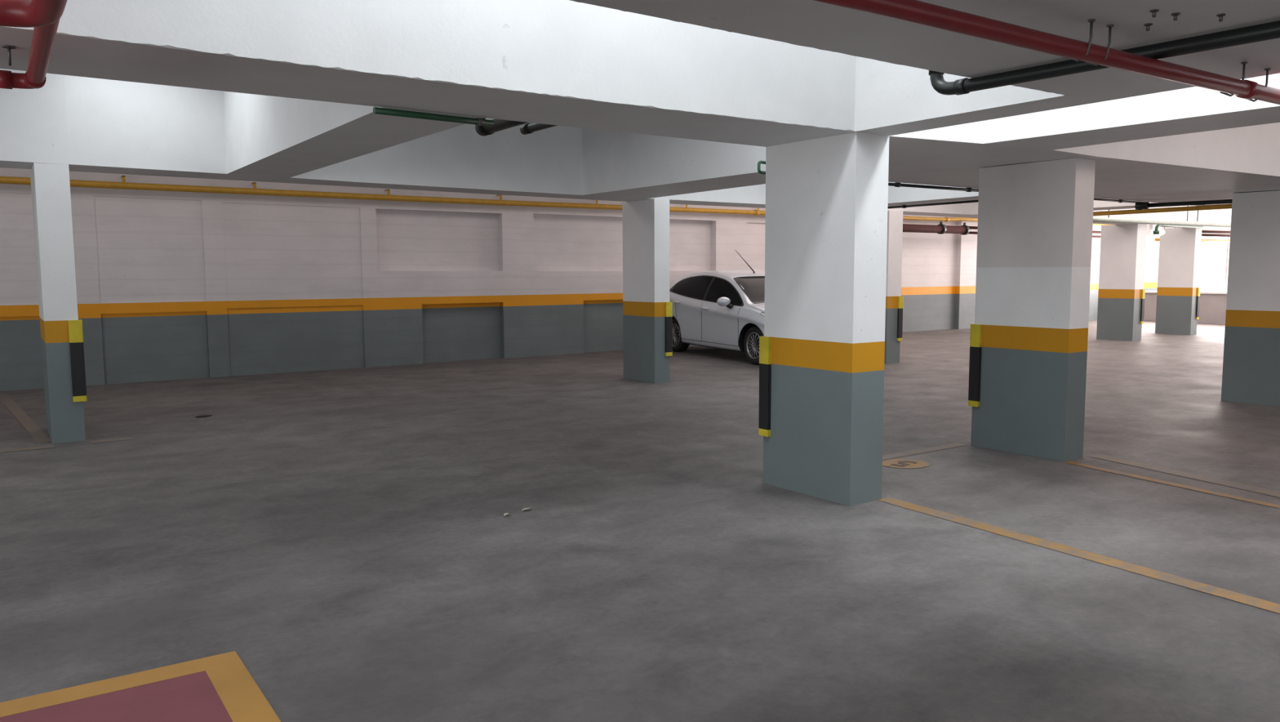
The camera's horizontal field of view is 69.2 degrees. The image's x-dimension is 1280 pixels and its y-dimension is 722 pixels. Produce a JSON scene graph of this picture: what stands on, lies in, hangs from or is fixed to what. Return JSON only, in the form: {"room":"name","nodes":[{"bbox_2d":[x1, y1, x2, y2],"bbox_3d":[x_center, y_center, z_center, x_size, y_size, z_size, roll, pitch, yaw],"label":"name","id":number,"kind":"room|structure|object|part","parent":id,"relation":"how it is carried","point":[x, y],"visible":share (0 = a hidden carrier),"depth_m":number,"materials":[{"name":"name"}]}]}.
{"room":"parking garage","nodes":[
{"label":"parking garage","id":0,"kind":"room"},
{"bbox_2d":[0,167,1159,391],"bbox_3d":[1.420,-2.010,17.977,37.026,3.450,0.430,-4,7,-36],"label":"wall","id":1,"kind":"structure","parent":0,"point":[171,285],"depth_m":13.63,"materials":[{"name":"white paint"}]},
{"bbox_2d":[0,175,1108,225],"bbox_3d":[0.195,-2.817,16.755,32.914,0.286,0.232,-4,7,-36],"label":"gas pipe","id":2,"kind":"object","parent":1,"relation":"attached to","point":[3,180],"visible":0.7,"depth_m":13.58,"materials":[{"name":"yellow paint"}]},
{"bbox_2d":[0,320,1279,721],"bbox_3d":[7.157,0.625,9.960,37.000,0.396,24.000,-4,7,-35],"label":"floor","id":3,"kind":"structure","parent":0,"point":[346,533],"depth_m":4.97,"materials":[{"name":"concrete"}]},
{"bbox_2d":[0,393,51,443],"bbox_3d":[-6.335,0.545,9.481,0.110,0.021,3.960,-5,7,-39],"label":"parking line","id":4,"kind":"object","parent":3,"relation":"on","point":[25,420],"visible":1,"depth_m":9.12,"materials":[{"name":"paint"}]},
{"bbox_2d":[30,162,85,443],"bbox_3d":[-5.182,-0.503,8.252,0.247,2.380,0.915,-4,7,-35],"label":"concrete pillar","id":5,"kind":"structure","parent":3,"relation":"on","point":[50,182],"depth_m":7.88,"materials":[{"name":"grey paint"}]},
{"bbox_2d":[67,319,87,401],"bbox_3d":[-4.850,-0.003,8.000,0.103,0.700,0.103,-4,7,-35],"label":"guard","id":6,"kind":"object","parent":5,"relation":"attached to","point":[75,326],"visible":1,"depth_m":7.96,"materials":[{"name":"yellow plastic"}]},
{"bbox_2d":[0,437,130,452],"bbox_3d":[-6.072,0.794,7.014,3.920,0.002,0.160,-4,7,-35],"label":"parking line","id":7,"kind":"object","parent":3,"relation":"on","point":[120,438],"visible":1,"depth_m":7.75,"materials":[{"name":"paint"}]},
{"bbox_2d":[0,650,280,721],"bbox_3d":[-1.623,1.322,1.960,2.012,0.001,2.855,-4,7,-35],"label":"floor marking","id":8,"kind":"object","parent":3,"relation":"on","point":[192,697],"visible":1,"depth_m":3.29,"materials":[{"name":"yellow paint"}]},
{"bbox_2d":[622,198,669,382],"bbox_3d":[0.077,-0.911,12.275,0.241,2.380,0.730,-4,7,-35],"label":"concrete pillar","id":9,"kind":"structure","parent":3,"relation":"on","point":[646,223],"depth_m":12.08,"materials":[{"name":"grey paint"}]},
{"bbox_2d":[665,302,672,355],"bbox_3d":[0.354,-0.418,12.097,0.103,0.700,0.103,-4,7,-35],"label":"guard","id":10,"kind":"object","parent":9,"relation":"attached to","point":[668,305],"visible":1,"depth_m":12.05,"materials":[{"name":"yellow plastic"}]},
{"bbox_2d":[669,250,764,364],"bbox_3d":[1.917,-0.970,15.572,2.101,1.824,3.983,-3,6,-27],"label":"car","id":11,"kind":"object","parent":3,"relation":"on","point":[724,309],"visible":0.51,"depth_m":15.19,"materials":[{"name":"silver metal"}]},
{"bbox_2d":[716,296,733,308],"bbox_3d":[1.362,-0.912,14.684,0.288,0.204,0.178,-4,7,-35],"label":"mirror","id":12,"kind":"object","parent":11,"relation":"attached to","point":[726,302],"depth_m":14.64,"materials":[{"name":"silver plastic"}]},
{"bbox_2d":[763,132,888,506],"bbox_3d":[1.230,-0.271,6.258,0.302,2.372,0.819,-4,7,-35],"label":"concrete pillar","id":13,"kind":"structure","parent":3,"relation":"on","point":[827,197],"depth_m":6.04,"materials":[{"name":"grey paint"}]},
{"bbox_2d":[758,335,771,436],"bbox_3d":[0.907,0.176,6.546,0.103,0.700,0.103,-4,7,-35],"label":"guard","id":14,"kind":"object","parent":13,"relation":"attached to","point":[765,342],"visible":0.91,"depth_m":6.50,"materials":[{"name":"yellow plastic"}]},
{"bbox_2d":[884,209,902,363],"bbox_3d":[3.723,-1.161,14.735,0.320,2.380,0.800,-4,7,-35],"label":"concrete pillar","id":15,"kind":"structure","parent":3,"relation":"on","point":[895,218],"depth_m":14.39,"materials":[{"name":"grey paint"}]},
{"bbox_2d":[897,296,903,341],"bbox_3d":[4.052,-0.665,14.550,0.103,0.700,0.103,-4,7,-35],"label":"guard","id":16,"kind":"object","parent":15,"relation":"attached to","point":[900,299],"visible":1,"depth_m":14.50,"materials":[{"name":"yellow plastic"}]},
{"bbox_2d":[882,458,929,468],"bbox_3d":[2.066,0.798,7.248,0.400,0.003,0.360,-4,7,-35],"label":"floor marking","id":17,"kind":"object","parent":3,"relation":"on","point":[895,463],"visible":0.99,"depth_m":7.24,"materials":[{"name":"yellow paint"}]},
{"bbox_2d":[882,442,967,459],"bbox_3d":[1.944,0.778,7.466,2.090,0.002,0.120,-4,7,-35],"label":"parking line","id":18,"kind":"object","parent":3,"relation":"on","point":[954,444],"visible":0.5,"depth_m":7.76,"materials":[{"name":"paint"}]},
{"bbox_2d":[970,157,1095,461],"bbox_3d":[3.201,-0.408,7.616,0.269,2.372,0.850,-4,7,-35],"label":"concrete pillar","id":19,"kind":"structure","parent":3,"relation":"on","point":[1035,220],"depth_m":7.44,"materials":[{"name":"grey paint"}]},
{"bbox_2d":[968,324,982,406],"bbox_3d":[2.882,0.036,7.926,0.103,0.700,0.103,-4,7,-35],"label":"guard","id":20,"kind":"object","parent":19,"relation":"attached to","point":[975,331],"visible":0.97,"depth_m":7.89,"materials":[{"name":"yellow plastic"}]},
{"bbox_2d":[878,497,1279,613],"bbox_3d":[2.577,1.058,4.545,0.360,0.001,3.728,-4,7,-35],"label":"parking line","id":21,"kind":"object","parent":3,"relation":"on","point":[1262,603],"visible":1,"depth_m":4.83,"materials":[{"name":"yellow paint"}]},
{"bbox_2d":[1096,223,1146,341],"bbox_3d":[9.926,-1.608,19.148,0.350,2.380,0.750,-4,7,-35],"label":"concrete pillar","id":22,"kind":"structure","parent":3,"relation":"on","point":[1122,246],"depth_m":18.97,"materials":[{"name":"grey paint"}]},
{"bbox_2d":[0,68,1231,230],"bbox_3d":[2.498,-2.717,13.444,33.100,0.981,1.130,-4,7,-35],"label":"ceiling beam","id":23,"kind":"structure","parent":22,"relation":"on","point":[85,124],"depth_m":8.60,"materials":[{"name":"white paint"}]},
{"bbox_2d":[1149,224,1164,235],"bbox_3d":[10.361,-2.629,18.567,0.480,0.255,0.180,-4,7,-35],"label":"lamp","id":24,"kind":"object","parent":23,"relation":"attached to","point":[1162,232],"visible":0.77,"depth_m":18.50,"materials":[{"name":"white"}]},
{"bbox_3d":[10.361,-2.577,18.572,0.480,0.150,0.180,-4,7,-35],"label":"globe","id":25,"kind":"part","parent":24,"relation":"part of","materials":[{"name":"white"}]},
{"bbox_2d":[1140,288,1145,323],"bbox_3d":[10.253,-1.115,18.992,0.103,0.700,0.103,-4,7,-35],"label":"guard","id":26,"kind":"object","parent":22,"relation":"attached to","point":[1143,291],"visible":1,"depth_m":18.94,"materials":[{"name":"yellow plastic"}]},
{"bbox_2d":[1062,460,1279,507],"bbox_3d":[4.049,0.921,5.911,0.549,0.001,3.103,-4,7,-35],"label":"parking line","id":27,"kind":"object","parent":3,"relation":"on","point":[1242,498],"visible":1,"depth_m":6.47,"materials":[{"name":"yellow paint"}]},
{"bbox_2d":[1155,227,1201,334],"bbox_3d":[12.042,-1.772,20.765,0.280,2.380,0.760,-4,7,-35],"label":"concrete pillar","id":28,"kind":"structure","parent":3,"relation":"on","point":[1180,248],"depth_m":20.63,"materials":[{"name":"grey paint"}]},
{"bbox_2d":[1195,287,1200,319],"bbox_3d":[12.343,-1.276,20.586,0.103,0.700,0.103,-4,7,-35],"label":"guard","id":29,"kind":"object","parent":28,"relation":"attached to","point":[1198,290],"visible":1,"depth_m":20.54,"materials":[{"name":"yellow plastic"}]},
{"bbox_2d":[1089,454,1279,497],"bbox_3d":[4.225,0.880,6.330,0.687,0.001,2.612,-4,7,-35],"label":"parking line","id":30,"kind":"object","parent":3,"relation":"on","point":[1218,481],"visible":1,"depth_m":6.78,"materials":[{"name":"paint"}]},
{"bbox_2d":[1221,190,1279,406],"bbox_3d":[7.056,-0.680,10.299,0.310,2.372,0.870,-4,7,-35],"label":"concrete pillar","id":31,"kind":"structure","parent":3,"relation":"on","point":[1251,374],"depth_m":10.34,"materials":[{"name":"grey paint"}]},
{"bbox_2d":[569,0,1279,95],"bbox_3d":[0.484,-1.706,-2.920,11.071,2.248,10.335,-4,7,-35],"label":"ceiling","id":32,"kind":"structure","parent":0,"point":[820,25],"depth_m":3.27,"materials":[{"name":"white paint"}]},
{"bbox_2d":[813,0,1279,104],"bbox_3d":[2.519,-1.173,3.897,6.300,0.133,0.108,-4,7,-34],"label":"pipe","id":33,"kind":"object","parent":32,"relation":"hanging from","point":[915,11],"visible":1,"depth_m":3.10,"materials":[{"name":"red metal"}]},
{"bbox_2d":[928,20,1279,95],"bbox_3d":[2.373,-1.310,2.904,0.075,0.466,3.436,-4,7,-37],"label":"drain pipe","id":34,"kind":"object","parent":32,"relation":"attached to","point":[1271,30],"visible":0.84,"depth_m":3.65,"materials":[{"name":"black plastic"}]},
{"bbox_2d":[1143,22,1152,31],"bbox_3d":[1.771,-1.162,3.235,0.026,0.022,0.026,-1,6,-12],"label":"anchor","id":35,"kind":"object","parent":32,"relation":"attached to","point":[1148,25],"visible":1,"depth_m":3.23,"materials":[{"name":"metal"}]},
{"bbox_2d":[1149,8,1159,17],"bbox_3d":[1.697,-1.145,3.063,0.026,0.022,0.026,-1,6,-12],"label":"anchor","id":36,"kind":"object","parent":32,"relation":"attached to","point":[1154,11],"visible":1,"depth_m":3.06,"materials":[{"name":"metal"}]},
{"bbox_2d":[1171,12,1180,21],"bbox_3d":[1.791,-1.150,3.103,0.026,0.022,0.026,-1,6,-12],"label":"anchor","id":37,"kind":"object","parent":32,"relation":"attached to","point":[1175,14],"visible":1,"depth_m":3.10,"materials":[{"name":"metal"}]},
{"bbox_2d":[1216,13,1225,22],"bbox_3d":[1.951,-1.152,3.117,0.026,0.022,0.026,-1,6,-12],"label":"anchor","id":38,"kind":"object","parent":32,"relation":"attached to","point":[1220,15],"visible":1,"depth_m":3.11,"materials":[{"name":"metal"}]},
{"bbox_2d":[1143,226,1230,324],"bbox_3d":[19.808,-2.690,17.825,0.250,4.800,22.300,-4,7,-35],"label":"wall","id":39,"kind":"structure","parent":0,"point":[1212,307],"depth_m":24.61,"materials":[{"name":"white paint"}]},
{"bbox_2d":[1145,291,1226,293],"bbox_3d":[16.143,-1.647,22.948,0.060,0.040,8.900,-4,7,-35],"label":"trim","id":40,"kind":"structure","parent":39,"relation":"attached to","point":[1145,291],"depth_m":24.52,"materials":[{"name":"white paint"}]},
{"bbox_2d":[1145,233,1230,292],"bbox_3d":[15.355,-2.554,24.258,0.080,1.570,5.480,-4,7,-35],"label":"window","id":41,"kind":"structure","parent":39,"relation":"in","point":[1228,237],"depth_m":24.26,"materials":[{"name":"white paint"}]},
{"bbox_2d":[1194,203,1231,205],"bbox_3d":[13.438,-2.711,13.307,15.300,1.048,5.600,-4,7,-35],"label":"ceiling","id":42,"kind":"structure","parent":0,"point":[1225,203],"depth_m":12.49,"materials":[{"name":"white paint"}]},
{"bbox_3d":[3.730,-3.737,11.561,33.100,1.400,14.000,-4,7,-35],"label":"ceiling","id":43,"kind":"structure","parent":0,"visible":0},
{"bbox_2d":[223,91,484,177],"bbox_3d":[-2.364,-2.033,6.859,0.579,1.048,4.659,-4,7,-33],"label":"ceiling beam","id":44,"kind":"structure","parent":43,"relation":"attached to","point":[266,135],"depth_m":6.68,"materials":[{"name":"white paint"}]},
{"bbox_2d":[0,0,855,146],"bbox_3d":[-3.436,-2.236,2.736,11.137,2.248,0.850,-4,7,-35],"label":"ceiling beam","id":45,"kind":"structure","parent":43,"relation":"attached to","point":[566,63],"depth_m":4.37,"materials":[{"name":"white paint"}]},
{"bbox_2d":[0,17,60,88],"bbox_3d":[-2.210,-0.849,0.660,3.223,0.125,5.335,-4,7,-35],"label":"pipe","id":46,"kind":"object","parent":45,"relation":"attached to","point":[43,37],"visible":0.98,"depth_m":3.34,"materials":[{"name":"red metal"}]},
{"bbox_2d":[0,0,67,27],"bbox_3d":[-1.595,-0.707,0.208,2.701,0.076,3.871,-4,7,-35],"label":"pipe","id":47,"kind":"object","parent":46,"relation":"attached to","point":[13,13],"visible":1,"depth_m":2.42,"materials":[{"name":"red metal"}]},
{"bbox_2d":[373,106,493,126],"bbox_3d":[-1.091,-1.301,4.955,0.687,0.042,0.042,-5,7,-38],"label":"pipe","id":48,"kind":"object","parent":45,"relation":"attached to","point":[478,122],"visible":1,"depth_m":4.93,"materials":[{"name":"paint"}]},
{"bbox_2d":[475,117,527,136],"bbox_3d":[-0.774,-1.982,5.821,0.120,1.003,1.020,-4,7,-35],"label":"pipe stub","id":49,"kind":"object","parent":43,"relation":"hanging from","point":[499,124],"visible":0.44,"depth_m":6.03,"materials":[{"name":"metal"}]},
{"bbox_2d":[520,122,556,134],"bbox_3d":[-0.539,-1.996,5.899,0.073,0.992,0.880,-4,7,-35],"label":"pipe stub","id":50,"kind":"object","parent":43,"relation":"hanging from","point":[528,128],"visible":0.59,"depth_m":6.16,"materials":[{"name":"metal"}]},
{"bbox_2d":[582,128,932,198],"bbox_3d":[0.913,-2.284,9.341,0.965,1.048,4.931,-3,6,-30],"label":"ceiling beam","id":51,"kind":"structure","parent":43,"relation":"attached to","point":[615,163],"depth_m":9.73,"materials":[{"name":"white paint"}]},
{"bbox_2d":[757,160,765,174],"bbox_3d":[1.106,-1.607,7.758,0.382,0.108,0.027,-6,8,-44],"label":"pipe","id":52,"kind":"object","parent":51,"relation":"attached to","point":[759,162],"visible":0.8,"depth_m":7.63,"materials":[{"name":"green paint"}]},
{"bbox_2d":[888,181,978,206],"bbox_3d":[3.759,-2.570,12.097,0.492,1.027,3.603,-3,6,-24],"label":"ceiling beam","id":53,"kind":"structure","parent":43,"relation":"attached to","point":[897,196],"depth_m":11.96,"materials":[{"name":"white paint"}]},
{"bbox_2d":[887,199,978,208],"bbox_3d":[3.889,-2.042,12.076,0.048,0.077,3.050,-3,6,-24],"label":"conduit","id":54,"kind":"object","parent":53,"relation":"attached to","point":[967,201],"visible":0.45,"depth_m":12.15,"materials":[{"name":"black metal"}]},
{"bbox_2d":[902,221,1101,237],"bbox_3d":[8.457,-3.572,22.429,12.603,1.084,0.238,-4,7,-36],"label":"pipe","id":55,"kind":"object","parent":43,"relation":"hanging from","point":[941,228],"visible":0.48,"depth_m":21.27,"materials":[{"name":"red metal"}]},
{"bbox_2d":[767,56,1279,204],"bbox_3d":[4.512,-2.862,8.946,9.092,2.248,2.500,-4,7,-35],"label":"ceiling beam","id":56,"kind":"structure","parent":43,"relation":"attached to","point":[1216,164],"depth_m":7.94,"materials":[{"name":"white paint"}]},
{"bbox_2d":[888,182,978,191],"bbox_3d":[3.016,-1.784,9.537,3.001,0.047,0.047,-4,7,-33],"label":"conduit","id":57,"kind":"object","parent":56,"relation":"attached to","point":[896,184],"visible":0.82,"depth_m":9.51,"materials":[{"name":"black metal"}]},
{"bbox_2d":[1093,197,1142,203],"bbox_3d":[5.515,-1.958,11.232,2.350,0.043,0.042,-4,7,-35],"label":"conduit","id":58,"kind":"object","parent":56,"relation":"attached to","point":[1095,198],"visible":0.45,"depth_m":11.49,"materials":[{"name":"grey metal"}]},
{"bbox_2d":[1134,199,1232,209],"bbox_3d":[6.901,-1.895,11.104,1.778,0.098,0.089,5,8,45],"label":"pipe","id":59,"kind":"object","parent":56,"relation":"attached to","point":[1144,205],"visible":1,"depth_m":11.37,"materials":[{"name":"black metal"}]},
{"bbox_2d":[854,56,1279,135],"bbox_3d":[4.778,-2.089,0.898,0.361,2.248,11.726,-4,7,-35],"label":"ceiling beam","id":60,"kind":"structure","parent":43,"relation":"attached to","point":[891,99],"depth_m":5.21,"materials":[{"name":"white paint"}]},
{"bbox_2d":[971,197,1190,214],"bbox_3d":[6.498,-2.759,13.962,0.633,1.027,3.539,-3,6,-26],"label":"ceiling beam","id":61,"kind":"structure","parent":43,"relation":"attached to","point":[1098,205],"depth_m":13.22,"materials":[{"name":"white paint"}]},
{"bbox_2d":[1093,204,1231,215],"bbox_3d":[6.689,-2.145,13.251,0.369,0.134,4.331,-3,6,-28],"label":"pipe","id":62,"kind":"object","parent":61,"relation":"hanging from","point":[1220,206],"visible":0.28,"depth_m":12.61,"materials":[{"name":"paint"}]},
{"bbox_2d":[983,73,1279,150],"bbox_3d":[5.923,-2.163,1.620,0.699,2.248,11.608,-4,7,-35],"label":"ceiling beam","id":63,"kind":"structure","parent":43,"relation":"attached to","point":[1193,109],"depth_m":5.59,"materials":[{"name":"white paint"}]},
{"bbox_2d":[1093,209,1231,226],"bbox_3d":[9.039,-2.930,16.030,5.015,1.141,0.099,-3,6,-30],"label":"pipe","id":64,"kind":"object","parent":43,"relation":"hanging from","point":[1108,220],"visible":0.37,"depth_m":16.01,"materials":[{"name":"white metal"}]},
{"bbox_2d":[1152,205,1203,234],"bbox_3d":[10.865,-3.146,18.643,1.806,1.225,0.109,-4,6,-32],"label":"pipe","id":65,"kind":"object","parent":43,"relation":"hanging from","point":[1156,231],"visible":0.84,"depth_m":18.56,"materials":[{"name":"green paint"}]},
{"bbox_2d":[1154,226,1230,242],"bbox_3d":[13.785,-3.516,22.531,4.070,1.254,0.068,-3,6,-29],"label":"pipe","id":66,"kind":"object","parent":43,"relation":"hanging from","point":[1155,239],"visible":0.28,"depth_m":22.69,"materials":[{"name":"metal"}]},
{"bbox_2d":[1201,233,1230,236],"bbox_3d":[14.013,-3.542,22.198,4.070,1.139,0.058,-3,6,-29],"label":"pipe","id":67,"kind":"object","parent":43,"relation":"hanging from","point":[1202,234],"visible":0.13,"depth_m":22.03,"materials":[{"name":"white metal"}]},
{"bbox_2d":[1201,230,1230,233],"bbox_3d":[13.927,-3.599,22.317,4.070,1.049,0.058,-3,6,-29],"label":"pipe","id":68,"kind":"object","parent":43,"relation":"hanging from","point":[1202,231],"visible":0.13,"depth_m":22.29,"materials":[{"name":"red metal"}]}
]}

